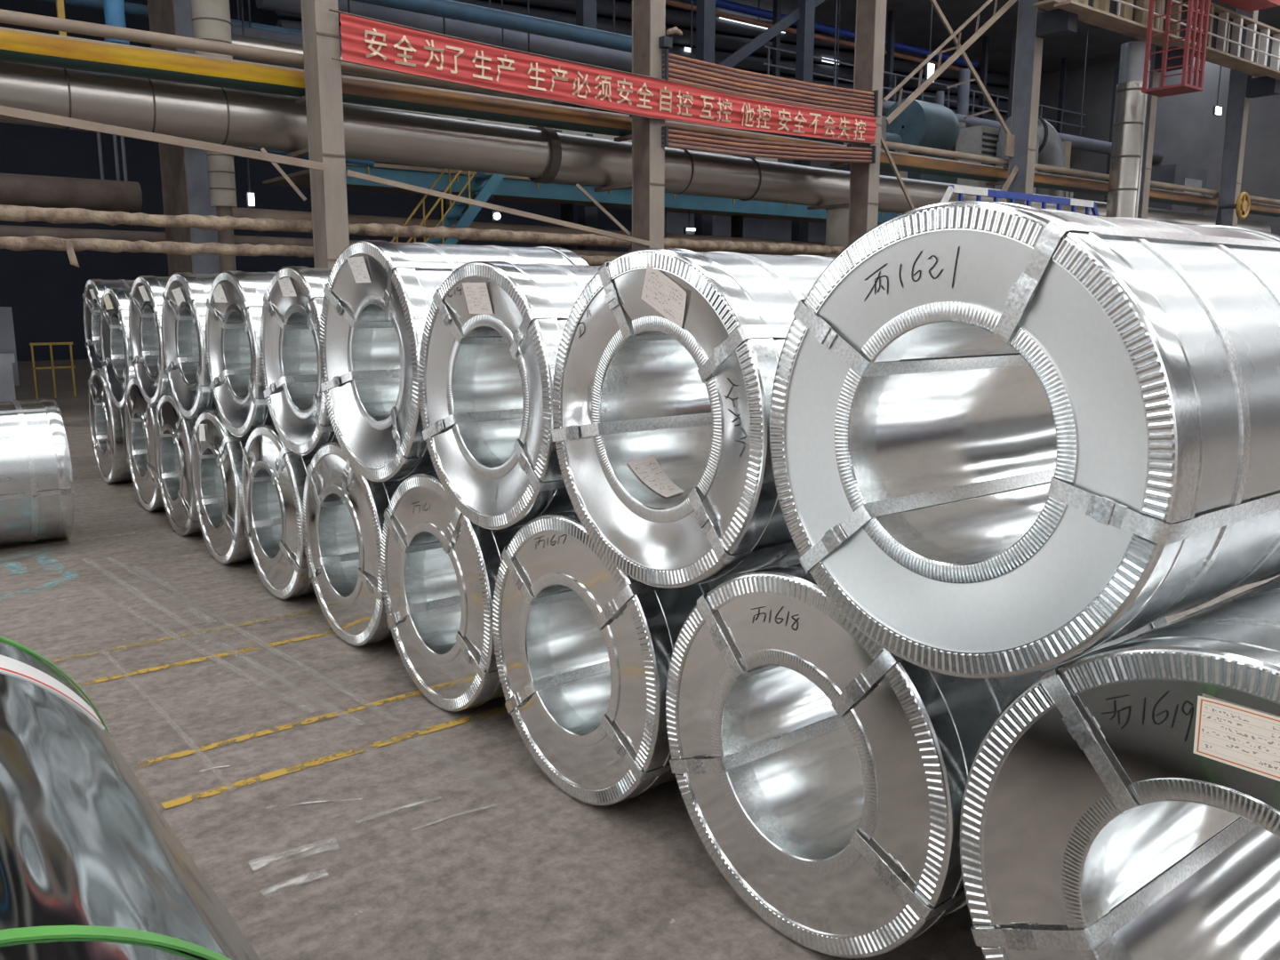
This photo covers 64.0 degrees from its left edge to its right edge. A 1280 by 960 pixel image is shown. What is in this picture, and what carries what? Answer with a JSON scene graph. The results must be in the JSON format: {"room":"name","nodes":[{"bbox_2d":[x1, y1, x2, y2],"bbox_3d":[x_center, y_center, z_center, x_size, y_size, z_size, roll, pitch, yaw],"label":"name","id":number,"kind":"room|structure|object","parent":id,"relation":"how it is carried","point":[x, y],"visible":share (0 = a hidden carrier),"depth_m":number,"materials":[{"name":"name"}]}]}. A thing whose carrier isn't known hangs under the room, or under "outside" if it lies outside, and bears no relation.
{"room":"steel mill warehouse","nodes":[
{"label":"steel mill warehouse","id":0,"kind":"room"},
{"bbox_2d":[0,132,142,212],"bbox_3d":[-11.663,-5.230,15.726,7.200,1.800,0.520,-8,13,-38],"label":"pipe","id":1,"kind":"object","parent":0,"point":[102,194],"visible":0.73,"depth_m":17.27,"materials":[{"name":"metal"}]},
{"bbox_2d":[0,0,1009,361],"bbox_3d":[-10.637,-10.901,29.800,74.000,14.407,2.150,-8,13,-38],"label":"wall","id":2,"kind":"structure","parent":0,"point":[44,292],"depth_m":30.42,"materials":[{"name":"grey"}]},
{"bbox_2d":[0,359,1279,959],"bbox_3d":[3.366,-0.582,13.595,74.000,0.205,47.000,-8,13,-38],"label":"floor","id":3,"kind":"structure","parent":0,"point":[334,811],"depth_m":3.62,"materials":[{"name":"concrete"}]},
{"bbox_2d":[0,306,19,401],"bbox_3d":[-10.479,-1.837,15.535,1.700,1.550,1.300,-8,13,-38],"label":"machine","id":4,"kind":"object","parent":3,"relation":"on","point":[9,372],"visible":0.79,"depth_m":15.67,"materials":[{"name":"grey metal"}]},
{"bbox_2d":[0,398,74,545],"bbox_3d":[-4.593,-0.020,6.921,1.180,1.000,1.008,-8,13,-38],"label":"coil","id":5,"kind":"object","parent":3,"relation":"on","point":[37,500],"visible":1,"depth_m":6.83,"materials":[{"name":"silver metal"}]},
{"bbox_2d":[29,342,76,399],"bbox_3d":[-10.025,-1.877,17.509,0.650,0.940,0.040,-8,13,-38],"label":"rail","id":6,"kind":"object","parent":3,"relation":"on","point":[70,344],"visible":1,"depth_m":17.47,"materials":[{"name":"metal"}]},
{"bbox_2d":[88,368,132,483],"bbox_3d":[-4.517,-0.555,9.764,1.168,1.064,1.064,-8,13,-38],"label":"coil","id":7,"kind":"object","parent":3,"relation":"on","point":[106,420],"visible":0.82,"depth_m":9.30,"materials":[{"name":"silver metal"}]},
{"bbox_2d":[82,278,135,370],"bbox_3d":[-4.774,-1.487,10.085,1.110,0.964,0.964,-8,13,-38],"label":"coil","id":8,"kind":"object","parent":7,"relation":"on","point":[94,289],"visible":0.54,"depth_m":9.91,"materials":[{"name":"silver metal"}]},
{"bbox_2d":[0,635,260,959],"bbox_3d":[-1.189,0.925,1.634,1.006,1.006,1.742,-8,13,-38],"label":"coil","id":9,"kind":"object","parent":3,"relation":"on","point":[92,868],"visible":1,"depth_m":1.49,"materials":[{"name":"silver metal"}]},
{"bbox_2d":[123,376,164,511],"bbox_3d":[-3.557,-0.346,8.539,1.174,1.084,1.084,-8,13,-38],"label":"coil","id":10,"kind":"object","parent":3,"relation":"on","point":[140,415],"visible":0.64,"depth_m":8.25,"materials":[{"name":"silver metal"}]},
{"bbox_2d":[99,287,135,407],"bbox_3d":[-4.028,-1.173,8.992,1.110,1.024,1.024,-8,13,-38],"label":"coil","id":11,"kind":"object","parent":10,"relation":"on","point":[117,366],"visible":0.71,"depth_m":8.78,"materials":[{"name":"silver metal"}]},
{"bbox_2d":[153,392,201,535],"bbox_3d":[-2.919,-0.169,7.702,1.180,1.031,1.031,-8,13,-38],"label":"coil","id":12,"kind":"object","parent":3,"relation":"on","point":[173,434],"visible":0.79,"depth_m":7.32,"materials":[{"name":"silver metal"}]},
{"bbox_2d":[128,275,171,405],"bbox_3d":[-3.236,-1.087,7.906,1.110,0.954,0.954,-8,13,-38],"label":"coil","id":13,"kind":"object","parent":12,"relation":"on","point":[146,294],"visible":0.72,"depth_m":7.71,"materials":[{"name":"silver metal"}]},
{"bbox_2d":[161,272,218,418],"bbox_3d":[-2.626,-0.948,7.145,1.110,0.970,0.970,-8,13,-38],"label":"coil","id":14,"kind":"object","parent":12,"relation":"on","point":[185,296],"visible":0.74,"depth_m":6.92,"materials":[{"name":"silver metal"}]},
{"bbox_2d":[147,0,220,276],"bbox_3d":[-7.613,-6.879,16.930,0.740,11.000,1.800,-8,13,-38],"label":"column","id":15,"kind":"structure","parent":3,"relation":"on","point":[184,171],"depth_m":16.79,"materials":[{"name":"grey metal"}]},
{"bbox_2d":[235,146,374,167],"bbox_3d":[-5.916,-5.750,17.910,2.609,0.320,0.200,-8,13,-38],"label":"pipe","id":16,"kind":"object","parent":15,"relation":"attached to","point":[365,163],"visible":0.2,"depth_m":18.39,"materials":[{"name":"metal"}]},
{"bbox_2d":[191,0,237,271],"bbox_3d":[-6.506,-6.394,15.640,0.560,10.500,0.560,-8,13,-38],"label":"insulated riser","id":17,"kind":"object","parent":3,"relation":"on","point":[211,19],"visible":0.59,"depth_m":15.73,"materials":[{"name":"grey metal"}]},
{"bbox_2d":[278,94,777,161],"bbox_3d":[-5.322,-6.306,17.213,22.000,0.240,0.340,-8,13,-38],"label":"cable tray","id":18,"kind":"object","parent":17,"relation":"attached to","point":[604,136],"visible":0.15,"depth_m":19.88,"materials":[{"name":"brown metal"}]},
{"bbox_2d":[191,409,253,564],"bbox_3d":[-2.296,-0.010,6.913,1.173,0.996,0.996,-8,13,-38],"label":"coil","id":19,"kind":"object","parent":3,"relation":"on","point":[217,455],"visible":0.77,"depth_m":6.50,"materials":[{"name":"silver metal"}]},
{"bbox_2d":[204,270,276,437],"bbox_3d":[-2.002,-0.799,6.393,1.110,0.982,0.982,-8,13,-38],"label":"coil","id":20,"kind":"object","parent":19,"relation":"on","point":[235,302],"visible":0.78,"depth_m":6.15,"materials":[{"name":"silver metal"}]},
{"bbox_2d":[240,424,315,599],"bbox_3d":[-1.663,0.125,6.149,1.180,0.999,0.999,-8,13,-38],"label":"coil","id":21,"kind":"object","parent":3,"relation":"on","point":[273,477],"visible":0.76,"depth_m":5.74,"materials":[{"name":"silver metal"}]},
{"bbox_2d":[259,265,338,455],"bbox_3d":[-1.378,-0.669,5.633,1.110,0.978,0.978,-8,13,-38],"label":"coil","id":22,"kind":"object","parent":21,"relation":"on","point":[293,298],"visible":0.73,"depth_m":5.46,"materials":[{"name":"silver metal"}]},
{"bbox_2d":[283,0,349,268],"bbox_3d":[-4.686,-7.142,14.150,0.600,12.500,1.850,-8,13,-38],"label":"steel column","id":23,"kind":"structure","parent":3,"relation":"on","point":[323,99],"depth_m":13.96,"materials":[{"name":"beige metal"}]},
{"bbox_2d":[0,105,326,170],"bbox_3d":[-7.425,-4.152,11.331,8.069,0.810,0.050,-8,13,-38],"label":"brace","id":24,"kind":"object","parent":23,"relation":"attached to","point":[6,111],"visible":1,"depth_m":12.50,"materials":[{"name":"brown paint"}]},
{"bbox_2d":[260,147,306,200],"bbox_3d":[-4.951,-4.247,14.229,0.578,0.701,0.050,-3,10,-16],"label":"knee brace","id":25,"kind":"object","parent":23,"relation":"attached to","point":[262,149],"visible":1,"depth_m":14.23,"materials":[{"name":"brown paint"}]},
{"bbox_2d":[346,169,649,245],"bbox_3d":[-1.936,-4.128,15.762,5.331,0.844,0.050,-8,13,-38],"label":"brace","id":26,"kind":"object","parent":23,"relation":"attached to","point":[358,175],"visible":1,"depth_m":15.47,"materials":[{"name":"brown paint"}]},
{"bbox_2d":[302,441,407,646],"bbox_3d":[-1.032,0.258,5.372,1.173,1.012,1.012,-8,13,-38],"label":"coil","id":27,"kind":"object","parent":3,"relation":"on","point":[343,510],"visible":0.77,"depth_m":5.04,"materials":[{"name":"silver metal"}]},
{"bbox_2d":[319,240,589,481],"bbox_3d":[-0.814,-0.564,4.776,1.010,1.054,1.054,-8,13,-38],"label":"coil","id":28,"kind":"object","parent":27,"relation":"on","point":[378,299],"visible":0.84,"depth_m":4.55,"materials":[{"name":"silver metal"}]},
{"bbox_2d":[432,0,462,244],"bbox_3d":[-4.843,-8.810,25.826,0.800,11.700,0.750,-8,13,-38],"label":"post","id":29,"kind":"object","parent":3,"relation":"on","point":[446,202],"visible":0.02,"depth_m":25.95,"materials":[{"name":"grey metal"}]},
{"bbox_2d":[391,168,504,244],"bbox_3d":[-4.209,-4.263,19.254,3.554,5.075,0.800,-8,13,-38],"label":"stairs","id":30,"kind":"structure","parent":3,"relation":"on","point":[472,187],"depth_m":19.55,"materials":[{"name":"teal metal"}]},
{"bbox_2d":[380,471,522,711],"bbox_3d":[-0.422,0.407,4.583,1.168,0.996,0.996,-8,13,-38],"label":"coil","id":31,"kind":"object","parent":3,"relation":"on","point":[439,568],"visible":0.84,"depth_m":4.27,"materials":[{"name":"silver metal"}]},
{"bbox_2d":[418,260,600,529],"bbox_3d":[-0.135,-0.358,4.037,1.160,0.968,0.968,-8,13,-38],"label":"coil","id":32,"kind":"object","parent":31,"relation":"on","point":[492,332],"visible":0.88,"depth_m":3.73,"materials":[{"name":"silver metal"}]},
{"bbox_2d":[262,162,901,249],"bbox_3d":[5.681,-6.008,30.888,32.100,4.450,4.440,-8,13,-38],"label":"platform","id":33,"kind":"object","parent":3,"relation":"on","point":[513,188],"visible":0.15,"depth_m":23.19,"materials":[{"name":"teal paint"}]},
{"bbox_2d":[0,224,629,256],"bbox_3d":[2.229,-5.716,26.776,42.601,0.480,0.280,-8,13,-38],"label":"duct","id":34,"kind":"object","parent":33,"relation":"attached to","point":[22,231],"visible":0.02,"depth_m":17.93,"materials":[{"name":"metal"}]},
{"bbox_2d":[490,194,500,221],"bbox_3d":[-3.463,-6.550,24.612,0.220,0.620,0.140,-8,13,-38],"label":"lamp","id":35,"kind":"object","parent":33,"relation":"hanging from","point":[495,216],"visible":0.91,"depth_m":24.60,"materials":[{"name":"grey"}]},
{"bbox_2d":[232,207,825,256],"bbox_3d":[5.331,-6.542,29.115,34.702,0.600,0.400,-8,13,-38],"label":"pipe","id":36,"kind":"object","parent":33,"relation":"attached to","point":[237,212],"visible":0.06,"depth_m":22.40,"materials":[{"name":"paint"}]},
{"bbox_2d":[683,208,695,234],"bbox_3d":[1.388,-7.088,28.405,0.340,0.870,0.140,-8,13,-38],"label":"lamp","id":37,"kind":"object","parent":33,"relation":"hanging from","point":[689,230],"visible":0.58,"depth_m":28.39,"materials":[{"name":"grey"}]},
{"bbox_2d":[833,115,908,177],"bbox_3d":[7.088,-9.596,31.400,2.300,2.900,1.000,-8,13,-38],"label":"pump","id":38,"kind":"object","parent":33,"relation":"on","point":[887,136],"visible":0.21,"depth_m":31.29,"materials":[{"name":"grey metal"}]},
{"bbox_2d":[884,98,965,183],"bbox_3d":[9.434,-10.381,33.529,2.750,3.710,1.720,-8,13,-38],"label":"tank","id":39,"kind":"object","parent":33,"relation":"on","point":[923,124],"visible":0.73,"depth_m":32.47,"materials":[{"name":"metal"}]},
{"bbox_2d":[957,125,999,188],"bbox_3d":[10.664,-9.683,32.355,0.900,2.750,0.830,-8,13,-38],"label":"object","id":40,"kind":"object","parent":33,"relation":"on","point":[980,140],"visible":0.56,"depth_m":31.92,"materials":[{"name":"grey metal"}]},
{"bbox_2d":[993,115,1070,197],"bbox_3d":[12.526,-9.852,32.298,2.590,3.110,1.560,-8,13,-38],"label":"duct","id":41,"kind":"object","parent":33,"relation":"on","point":[1050,148],"visible":0.36,"depth_m":31.81,"materials":[{"name":"grey metal"}]},
{"bbox_2d":[1062,141,1073,198],"bbox_3d":[14.486,-10.242,35.371,0.900,2.800,0.650,-8,13,-38],"label":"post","id":42,"kind":"object","parent":33,"relation":"on","point":[1067,145],"visible":0.21,"depth_m":35.16,"materials":[{"name":"grey metal"}]},
{"bbox_2d":[576,0,598,265],"bbox_3d":[-1.467,-9.270,28.450,0.800,11.700,0.750,-8,13,-38],"label":"post","id":43,"kind":"object","parent":3,"relation":"on","point":[586,10],"visible":0.02,"depth_m":27.86,"materials":[{"name":"grey metal"}]},
{"bbox_2d":[594,0,665,251],"bbox_3d":[-0.211,-7.752,17.628,0.600,12.500,1.850,-8,13,-38],"label":"steel column","id":44,"kind":"structure","parent":3,"relation":"on","point":[647,185],"depth_m":17.39,"materials":[{"name":"beige metal"}]},
{"bbox_2d":[575,183,630,235],"bbox_3d":[-0.634,-4.653,17.618,0.981,0.838,0.050,-4,11,-20],"label":"knee brace","id":45,"kind":"object","parent":44,"relation":"attached to","point":[578,186],"visible":1,"depth_m":17.59,"materials":[{"name":"brown paint"}]},
{"bbox_2d":[329,8,879,144],"bbox_3d":[0.368,-6.449,17.094,11.381,0.821,0.090,-8,13,-38],"label":"banner","id":46,"kind":"object","parent":44,"relation":"attached to","point":[365,41],"visible":1,"depth_m":16.05,"materials":[{"name":"red fabric"}]},
{"bbox_2d":[658,26,682,48],"bbox_3d":[0.528,-7.404,17.122,0.428,0.355,0.145,-8,13,-38],"label":"clamp","id":47,"kind":"object","parent":44,"relation":"attached to","point":[665,42],"visible":0.98,"depth_m":17.04,"materials":[{"name":"grey metal"}]},
{"bbox_2d":[661,126,876,163],"bbox_3d":[2.584,-6.184,18.987,5.552,0.492,0.133,-8,13,-38],"label":"rack","id":48,"kind":"object","parent":44,"relation":"attached to","point":[665,131],"visible":1,"depth_m":18.75,"materials":[{"name":"brown metal"}]},
{"bbox_2d":[662,48,878,116],"bbox_3d":[2.585,-7.208,18.805,5.552,0.531,0.133,-8,13,-38],"label":"rack","id":49,"kind":"object","parent":44,"relation":"attached to","point":[873,104],"visible":1,"depth_m":18.56,"materials":[{"name":"brown metal"}]},
{"bbox_2d":[492,511,799,805],"bbox_3d":[0.193,0.547,3.809,1.168,0.993,0.993,-8,13,-38],"label":"coil","id":50,"kind":"object","parent":3,"relation":"on","point":[583,647],"visible":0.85,"depth_m":3.47,"materials":[{"name":"silver metal"}]},
{"bbox_2d":[551,248,835,588],"bbox_3d":[0.461,-0.228,3.269,1.160,0.970,0.970,-8,13,-38],"label":"coil","id":51,"kind":"object","parent":50,"relation":"on","point":[668,358],"visible":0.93,"depth_m":2.94,"materials":[{"name":"silver metal"}]},
{"bbox_2d":[694,0,715,252],"bbox_3d":[1.948,-9.735,31.104,0.800,11.700,0.750,-8,13,-38],"label":"post","id":52,"kind":"object","parent":3,"relation":"on","point":[706,9],"visible":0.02,"depth_m":30.38,"materials":[{"name":"grey metal"}]},
{"bbox_2d":[791,0,815,241],"bbox_3d":[5.323,-10.195,33.728,0.800,11.700,0.750,-8,13,-38],"label":"post","id":53,"kind":"object","parent":3,"relation":"on","point":[805,24],"visible":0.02,"depth_m":32.97,"materials":[{"name":"grey metal"}]},
{"bbox_2d":[714,0,824,69],"bbox_3d":[4.390,-14.329,32.401,5.661,3.753,0.120,-8,13,-38],"label":"brace","id":54,"kind":"object","parent":53,"relation":"attached to","point":[791,18],"visible":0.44,"depth_m":31.99,"materials":[{"name":"grey metal"}]},
{"bbox_2d":[824,208,848,257],"bbox_3d":[5.033,-4.891,25.936,0.800,3.980,0.800,-8,13,-38],"label":"insulated riser","id":55,"kind":"object","parent":3,"relation":"on","point":[837,219],"visible":0.23,"depth_m":25.39,"materials":[{"name":"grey metal"}]},
{"bbox_2d":[807,0,886,245],"bbox_3d":[4.263,-8.361,21.106,0.600,12.500,1.850,-8,13,-38],"label":"steel column","id":56,"kind":"structure","parent":3,"relation":"on","point":[863,204],"depth_m":20.70,"materials":[{"name":"beige metal"}]},
{"bbox_2d":[0,235,616,264],"bbox_3d":[1.901,-4.152,19.708,39.947,0.195,0.196,-8,13,-38],"label":"pipe","id":57,"kind":"object","parent":56,"relation":"attached to","point":[35,242],"visible":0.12,"depth_m":13.34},
{"bbox_2d":[63,239,79,267],"bbox_3d":[-7.019,-2.795,12.632,0.154,0.336,0.028,-8,13,-38],"label":"rag","id":58,"kind":"object","parent":57,"relation":"hanging from","point":[73,260],"visible":1,"depth_m":12.63,"materials":[{"name":"beige fabric"}]},
{"bbox_2d":[0,204,847,255],"bbox_3d":[1.906,-4.492,19.650,39.954,0.212,0.212,-8,13,-38],"label":"pipe","id":59,"kind":"object","parent":56,"relation":"attached to","point":[17,213],"visible":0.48,"depth_m":14.99,"materials":[{"name":"brown metal"}]},
{"bbox_2d":[0,60,1271,232],"bbox_3d":[2.932,-6.257,21.354,48.002,1.065,0.940,-8,13,-38],"label":"duct pipe","id":60,"kind":"object","parent":56,"relation":"attached to","point":[233,117],"visible":0.86,"depth_m":16.17,"materials":[{"name":"metal"}]},
{"bbox_2d":[0,26,1279,216],"bbox_3d":[3.273,-6.740,20.829,48.000,0.380,0.380,-8,13,-38],"label":"pipe","id":61,"kind":"object","parent":56,"relation":"attached to","point":[16,45],"visible":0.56,"depth_m":15.42,"materials":[{"name":"metal"}]},
{"bbox_2d":[880,133,914,209],"bbox_3d":[5.374,-6.559,21.575,1.683,1.936,0.050,-8,13,-38],"label":"brace","id":62,"kind":"object","parent":56,"relation":"attached to","point":[883,142],"visible":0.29,"depth_m":21.61,"materials":[{"name":"brown paint"}]},
{"bbox_2d":[883,0,1016,124],"bbox_3d":[6.885,-9.469,22.233,4.702,3.793,0.100,-8,13,-38],"label":"brace","id":63,"kind":"object","parent":62,"relation":"attached to","point":[921,88],"visible":1,"depth_m":21.98,"materials":[{"name":"brown paint"}]},
{"bbox_2d":[665,562,1167,958],"bbox_3d":[0.829,0.678,3.029,1.168,1.010,1.010,-8,13,-38],"label":"coil","id":64,"kind":"object","parent":3,"relation":"on","point":[822,771],"visible":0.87,"depth_m":2.67,"materials":[{"name":"silver metal"}]},
{"bbox_2d":[769,200,1279,679],"bbox_3d":[1.085,-0.136,2.503,1.200,0.994,0.994,-8,13,-38],"label":"coil","id":65,"kind":"object","parent":64,"relation":"on","point":[1007,439],"visible":1,"depth_m":2.09,"materials":[{"name":"silver metal"}]},
{"bbox_2d":[935,68,970,115],"bbox_3d":[15.056,-11.171,42.751,10.000,10.500,0.534,-8,13,-38],"label":"pipe","id":66,"kind":"object","parent":3,"relation":"on","point":[964,74],"visible":0.08,"depth_m":39.87,"materials":[{"name":"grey metal"}]},
{"bbox_2d":[1007,39,1015,118],"bbox_3d":[14.861,-11.495,41.142,0.800,11.700,0.750,-8,13,-38],"label":"post","id":67,"kind":"object","parent":3,"relation":"on","point":[1013,44],"visible":0.04,"depth_m":40.31,"materials":[{"name":"grey metal"}]},
{"bbox_2d":[985,0,1045,207],"bbox_3d":[8.738,-8.971,24.584,0.600,12.500,1.850,-8,13,-38],"label":"steel column","id":68,"kind":"structure","parent":3,"relation":"on","point":[1028,52],"depth_m":24.01,"materials":[{"name":"grey metal"}]},
{"bbox_2d":[926,0,1015,157],"bbox_3d":[7.319,-9.107,23.061,3.738,3.236,0.351,-8,13,-38],"label":"brace","id":69,"kind":"object","parent":68,"relation":"attached to","point":[1010,139],"visible":0.91,"depth_m":23.24,"materials":[{"name":"brown paint"}]},
{"bbox_2d":[998,165,1018,201],"bbox_3d":[8.261,-6.332,23.931,1.821,2.088,0.060,-8,13,-38],"label":"brace","id":70,"kind":"object","parent":68,"relation":"attached to","point":[1015,169],"visible":0.36,"depth_m":24.14,"materials":[{"name":"brown paint"}]},
{"bbox_2d":[940,184,1098,215],"bbox_3d":[7.874,-3.943,21.136,6.400,3.802,1.000,-8,13,-38],"label":"railing","id":71,"kind":"object","parent":3,"relation":"on","point":[979,192],"visible":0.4,"depth_m":20.59,"materials":[{"name":"metal"}]},
{"bbox_2d":[1104,67,1119,202],"bbox_3d":[21.141,-12.351,46.023,0.800,11.700,0.750,-8,13,-38],"label":"post","id":72,"kind":"object","parent":3,"relation":"on","point":[1116,69],"visible":0.04,"depth_m":45.27,"materials":[{"name":"grey metal"}]},
{"bbox_2d":[959,576,1279,959],"bbox_3d":[1.492,0.782,2.215,1.168,1.092,1.092,-8,13,-38],"label":"coil","id":73,"kind":"object","parent":3,"relation":"on","point":[1124,804],"visible":1,"depth_m":2.10,"materials":[{"name":"silver metal"}]},
{"bbox_2d":[1105,40,1150,217],"bbox_3d":[12.408,-6.948,26.239,0.992,7.950,0.704,-8,13,-38],"label":"duct","id":74,"kind":"object","parent":3,"relation":"on","point":[1130,113],"visible":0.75,"depth_m":25.61,"materials":[{"name":"silver metal"}]},
{"bbox_2d":[1104,39,1161,218],"bbox_3d":[13.212,-9.581,28.062,0.600,12.500,1.850,-8,13,-38],"label":"steel column","id":75,"kind":"structure","parent":3,"relation":"on","point":[1154,76],"depth_m":27.47,"materials":[{"name":"metal"}]},
{"bbox_2d":[1033,0,1279,98],"bbox_3d":[18.996,-12.274,30.360,25.500,1.720,1.180,-8,13,-38],"label":"elevated walkway","id":76,"kind":"object","parent":75,"relation":"attached to","point":[1236,41],"visible":0.8,"depth_m":26.57,"materials":[{"name":"brown paint"}]},
{"bbox_2d":[1218,0,1279,12],"bbox_3d":[15.024,-12.069,23.214,8.500,2.800,5.600,-8,13,-38],"label":"girder","id":77,"kind":"object","parent":76,"relation":"on","point":[1247,5],"visible":1,"depth_m":27.22,"materials":[{"name":"red metal"}]},
{"bbox_2d":[1141,0,1210,96],"bbox_3d":[12.608,-10.622,23.995,0.950,2.890,1.000,-8,13,-38],"label":"cage","id":78,"kind":"object","parent":77,"relation":"hanging from","point":[1185,87],"visible":1,"depth_m":23.93,"materials":[{"name":"red paint"}]},
{"bbox_2d":[1148,164,1207,214],"bbox_3d":[18.827,-7.816,36.193,2.400,6.200,0.830,-8,13,-38],"label":"tall cabinet","id":79,"kind":"object","parent":3,"relation":"on","point":[1178,174],"visible":0.24,"depth_m":35.16,"materials":[{"name":"grey metal"}]},
{"bbox_2d":[1196,8,1258,226],"bbox_3d":[17.687,-10.191,31.541,0.600,12.500,1.850,-8,13,-38],"label":"steel column","id":80,"kind":"structure","parent":3,"relation":"on","point":[1237,105],"depth_m":30.97,"materials":[{"name":"grey metal"}]},
{"bbox_2d":[0,8,1279,204],"bbox_3d":[3.509,-6.919,20.494,48.000,0.150,0.150,-8,13,-38],"label":"pipe","id":81,"kind":"object","parent":80,"relation":"attached to","point":[8,17],"visible":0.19,"depth_m":13.76,"materials":[{"name":"metal"}]},
{"bbox_2d":[1216,192,1250,225],"bbox_3d":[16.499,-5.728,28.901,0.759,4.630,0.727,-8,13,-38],"label":"wheel","id":82,"kind":"object","parent":3,"relation":"on","point":[1244,204],"visible":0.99,"depth_m":28.36,"materials":[{"name":"gold metal"}]},
{"bbox_2d":[621,0,1279,75],"bbox_3d":[3.388,-12.690,11.444,74.000,0.900,47.000,-8,13,-38],"label":"ceiling","id":83,"kind":"structure","parent":0,"point":[913,17],"depth_m":41.60,"materials":[{"name":"grey metal"}]},
{"bbox_2d":[56,0,66,36],"bbox_3d":[-7.741,-9.305,13.145,0.080,7.900,0.080,-8,13,-38],"label":"post","id":84,"kind":"object","parent":83,"relation":"hanging from","point":[60,4],"visible":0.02,"depth_m":13.66,"materials":[{"name":"metal"}]},
{"bbox_2d":[103,0,129,45],"bbox_3d":[-7.337,-9.392,13.790,0.320,7.948,0.320,-8,13,-38],"label":"post","id":85,"kind":"object","parent":83,"relation":"hanging from","point":[114,10],"visible":0.32,"depth_m":14.21,"materials":[{"name":"metal"}]},
{"bbox_2d":[38,0,341,41],"bbox_3d":[-8.968,-10.955,16.991,9.000,6.000,0.200,-8,13,-38],"label":"pipe","id":86,"kind":"object","parent":83,"relation":"hanging from","point":[130,8],"visible":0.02,"depth_m":17.66,"materials":[{"name":"metal"}]},
{"bbox_2d":[236,0,255,207],"bbox_3d":[-8.017,-10.044,20.336,0.160,8.960,0.140,-8,13,-38],"label":"lamp","id":87,"kind":"object","parent":83,"relation":"hanging from","point":[250,200],"visible":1,"depth_m":21.03,"materials":[{"name":"grey"}]},
{"bbox_2d":[231,0,552,103],"bbox_3d":[-4.354,-10.661,18.154,6.400,6.970,0.440,-8,13,-38],"label":"pipe","id":88,"kind":"object","parent":83,"relation":"hanging from","point":[236,39],"visible":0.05,"depth_m":17.36,"materials":[{"name":"metal"}]},
{"bbox_2d":[355,0,631,52],"bbox_3d":[-3.864,-11.165,17.680,9.900,5.810,0.300,-8,13,-38],"label":"pipe","id":89,"kind":"object","parent":83,"relation":"hanging from","point":[451,9],"visible":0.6,"depth_m":19.18,"materials":[{"name":"metal"}]},
{"bbox_2d":[231,0,840,103],"bbox_3d":[-0.759,-11.808,23.160,18.400,6.450,0.500,-8,13,-38],"label":"pipe","id":90,"kind":"object","parent":83,"relation":"hanging from","point":[249,31],"visible":0.07,"depth_m":18.85,"materials":[{"name":"metal"}]},
{"bbox_2d":[255,0,1162,162],"bbox_3d":[12.332,-15.142,37.200,52.000,4.750,0.500,-8,13,-38],"label":"pipe","id":91,"kind":"object","parent":83,"relation":"hanging from","point":[594,55],"visible":0.5,"depth_m":25.70,"materials":[{"name":"metal"}]},
{"bbox_2d":[665,0,972,74],"bbox_3d":[6.532,-16.987,37.784,20.000,1.340,0.180,-8,13,-38],"label":"pipe","id":92,"kind":"object","parent":83,"relation":"hanging from","point":[671,3],"visible":0.5,"depth_m":36.81,"materials":[{"name":"grey metal"}]},
{"bbox_2d":[688,0,977,67],"bbox_3d":[6.532,-17.135,37.758,20.000,1.040,0.280,-8,13,-38],"label":"pipe","id":93,"kind":"object","parent":83,"relation":"hanging from","point":[726,4],"visible":0.55,"depth_m":38.10,"materials":[{"name":"metal"}]},
{"bbox_2d":[762,0,1086,135],"bbox_3d":[12.137,-16.433,41.322,21.000,3.650,1.030,-8,13,-38],"label":"catwalk","id":94,"kind":"object","parent":83,"relation":"hanging from","point":[777,4],"visible":0.44,"depth_m":39.49,"materials":[{"name":"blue metal"}]},
{"bbox_2d":[924,3,934,83],"bbox_3d":[9.579,-15.004,33.555,0.320,3.755,0.140,-8,13,-38],"label":"lamp","id":95,"kind":"object","parent":83,"relation":"hanging from","point":[929,67],"visible":0.78,"depth_m":33.72,"materials":[{"name":"grey"}]},
{"bbox_2d":[1212,65,1222,116],"bbox_3d":[22.742,-16.172,40.016,0.460,3.670,0.140,-8,13,-38],"label":"lamp","id":96,"kind":"object","parent":83,"relation":"hanging from","point":[1217,110],"visible":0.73,"depth_m":40.19,"materials":[{"name":"grey"}]},
{"bbox_2d":[989,56,1279,235],"bbox_3d":[32.501,-10.801,35.122,0.200,12.500,47.000,-8,13,-38],"label":"wall","id":97,"kind":"structure","parent":0,"point":[1188,133],"depth_m":45.02,"materials":[{"name":"grey"}]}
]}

